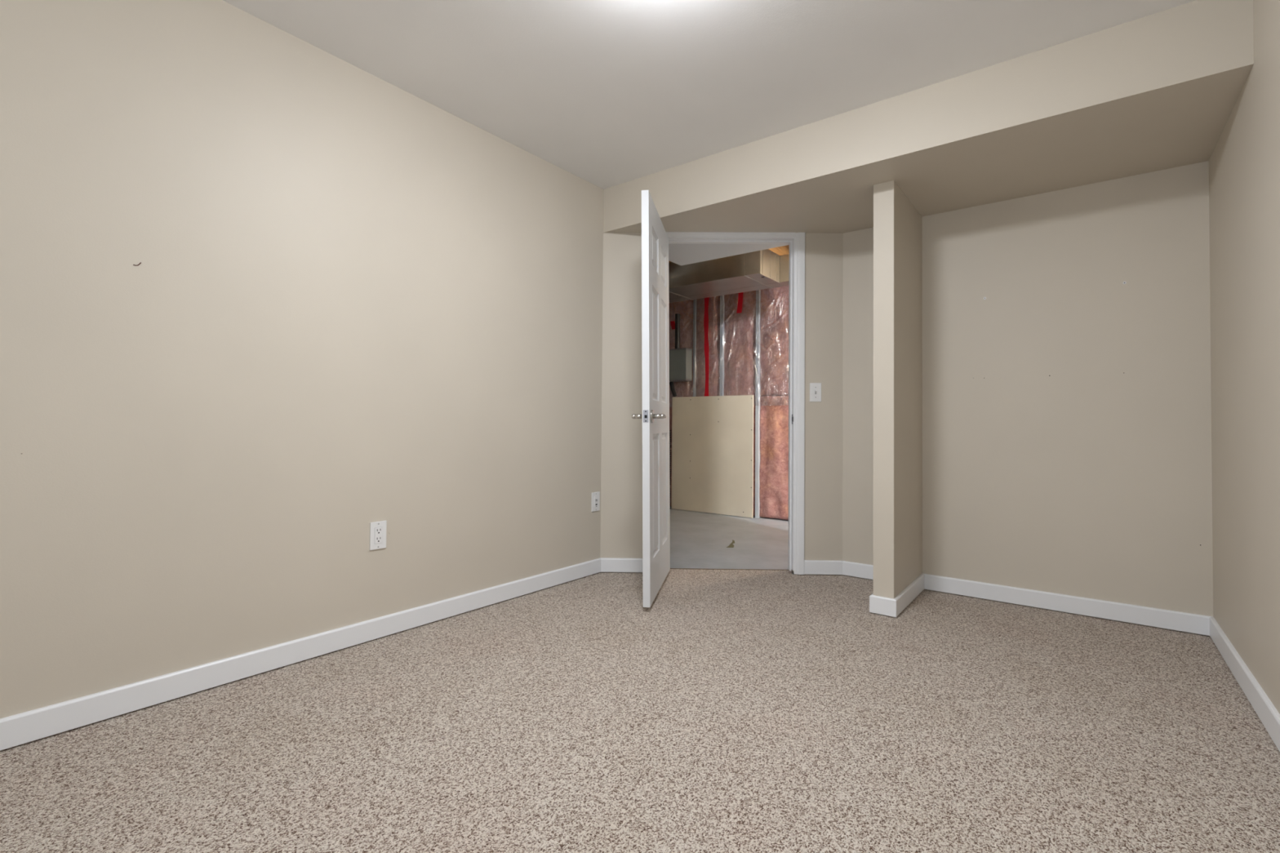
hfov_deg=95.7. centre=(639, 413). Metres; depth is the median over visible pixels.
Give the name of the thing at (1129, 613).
baseboard
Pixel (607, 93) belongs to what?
ceiling
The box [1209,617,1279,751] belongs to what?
baseboard
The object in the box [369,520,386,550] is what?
electrical outlet
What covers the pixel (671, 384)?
drain pipe
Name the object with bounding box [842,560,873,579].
baseboard
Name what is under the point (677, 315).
conduit
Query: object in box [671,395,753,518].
sheet
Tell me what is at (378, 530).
receptacle
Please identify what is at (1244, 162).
wall
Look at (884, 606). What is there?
baseboard
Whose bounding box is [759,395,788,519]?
insulation batt
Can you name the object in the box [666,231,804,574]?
door frame
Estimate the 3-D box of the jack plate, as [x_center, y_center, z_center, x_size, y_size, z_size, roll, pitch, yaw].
[-0.265,0.531,3.503,0.016,0.115,0.070,0,-1,38]
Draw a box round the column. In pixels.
[873,180,922,617]
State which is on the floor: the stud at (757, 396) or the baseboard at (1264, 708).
the stud at (757, 396)
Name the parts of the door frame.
casing, casing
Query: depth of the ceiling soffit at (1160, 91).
2.49 m
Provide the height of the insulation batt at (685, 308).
2.450 m
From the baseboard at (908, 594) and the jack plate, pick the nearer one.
the baseboard at (908, 594)
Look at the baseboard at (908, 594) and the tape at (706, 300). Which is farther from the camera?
the tape at (706, 300)
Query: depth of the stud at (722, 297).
6.02 m
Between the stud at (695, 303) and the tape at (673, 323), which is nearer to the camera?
the stud at (695, 303)
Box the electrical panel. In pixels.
[669,347,692,382]
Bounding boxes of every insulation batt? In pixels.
[668,300,693,506]
[695,295,719,396]
[724,290,755,515]
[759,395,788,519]
[760,285,788,396]
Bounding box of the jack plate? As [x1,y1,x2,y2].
[591,491,599,511]
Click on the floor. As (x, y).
(737, 711)
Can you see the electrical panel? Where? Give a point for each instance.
(680, 359)
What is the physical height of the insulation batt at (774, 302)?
1.253 m
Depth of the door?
2.99 m
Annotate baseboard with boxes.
[0,558,601,751]
[600,557,642,572]
[804,560,842,574]
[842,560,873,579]
[869,595,896,617]
[893,573,924,617]
[922,573,1213,635]
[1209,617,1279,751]
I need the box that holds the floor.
[0,506,1279,852]
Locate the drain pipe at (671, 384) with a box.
[669,382,676,396]
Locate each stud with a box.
[693,298,697,396]
[720,295,724,395]
[755,289,762,518]
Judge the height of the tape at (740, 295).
0.310 m
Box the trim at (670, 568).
[670,568,788,570]
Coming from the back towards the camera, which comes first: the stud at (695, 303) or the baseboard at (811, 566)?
the stud at (695, 303)
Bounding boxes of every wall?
[0,0,603,746]
[600,232,843,574]
[842,160,1213,635]
[1208,0,1279,714]
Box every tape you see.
[670,320,675,329]
[703,297,709,396]
[736,292,742,313]
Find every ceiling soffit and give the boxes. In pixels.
[603,0,1253,233]
[668,248,789,302]
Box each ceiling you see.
[222,0,1195,189]
[668,244,789,265]
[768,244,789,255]
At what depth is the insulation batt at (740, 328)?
5.88 m
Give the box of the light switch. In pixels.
[809,382,821,401]
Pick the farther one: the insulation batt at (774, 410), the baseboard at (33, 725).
the insulation batt at (774, 410)
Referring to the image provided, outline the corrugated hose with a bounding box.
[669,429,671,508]
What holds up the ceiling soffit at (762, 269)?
hanging from the ceiling
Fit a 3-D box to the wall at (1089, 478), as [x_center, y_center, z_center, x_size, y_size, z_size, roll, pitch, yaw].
[1.891,-0.062,3.095,1.649,2.102,0.132,0,-1,38]
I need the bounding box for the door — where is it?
[631,190,670,607]
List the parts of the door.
lever, latch plate, lever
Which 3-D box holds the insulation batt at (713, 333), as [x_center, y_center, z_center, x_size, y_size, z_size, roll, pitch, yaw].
[0.733,-0.202,6.146,0.303,2.450,0.089,0,-1,38]
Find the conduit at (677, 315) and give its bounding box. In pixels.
[675,313,679,348]
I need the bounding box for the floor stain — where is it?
[726,539,734,547]
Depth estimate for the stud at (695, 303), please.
6.22 m
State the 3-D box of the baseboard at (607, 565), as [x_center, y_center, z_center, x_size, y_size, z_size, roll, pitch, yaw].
[-0.081,0.923,3.532,0.324,0.082,0.014,0,-1,1]
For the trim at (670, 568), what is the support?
on the floor
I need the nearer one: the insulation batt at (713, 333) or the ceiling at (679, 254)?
the ceiling at (679, 254)
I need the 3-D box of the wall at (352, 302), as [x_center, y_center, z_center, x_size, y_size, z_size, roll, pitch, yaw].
[-1.535,-0.244,1.958,0.110,2.370,4.228,0,-1,38]
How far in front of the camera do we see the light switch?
3.54 m
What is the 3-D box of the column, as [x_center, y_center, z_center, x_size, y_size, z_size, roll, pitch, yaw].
[1.391,-0.067,3.076,0.094,2.102,0.708,0,-1,38]
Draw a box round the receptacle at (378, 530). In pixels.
[374,526,382,544]

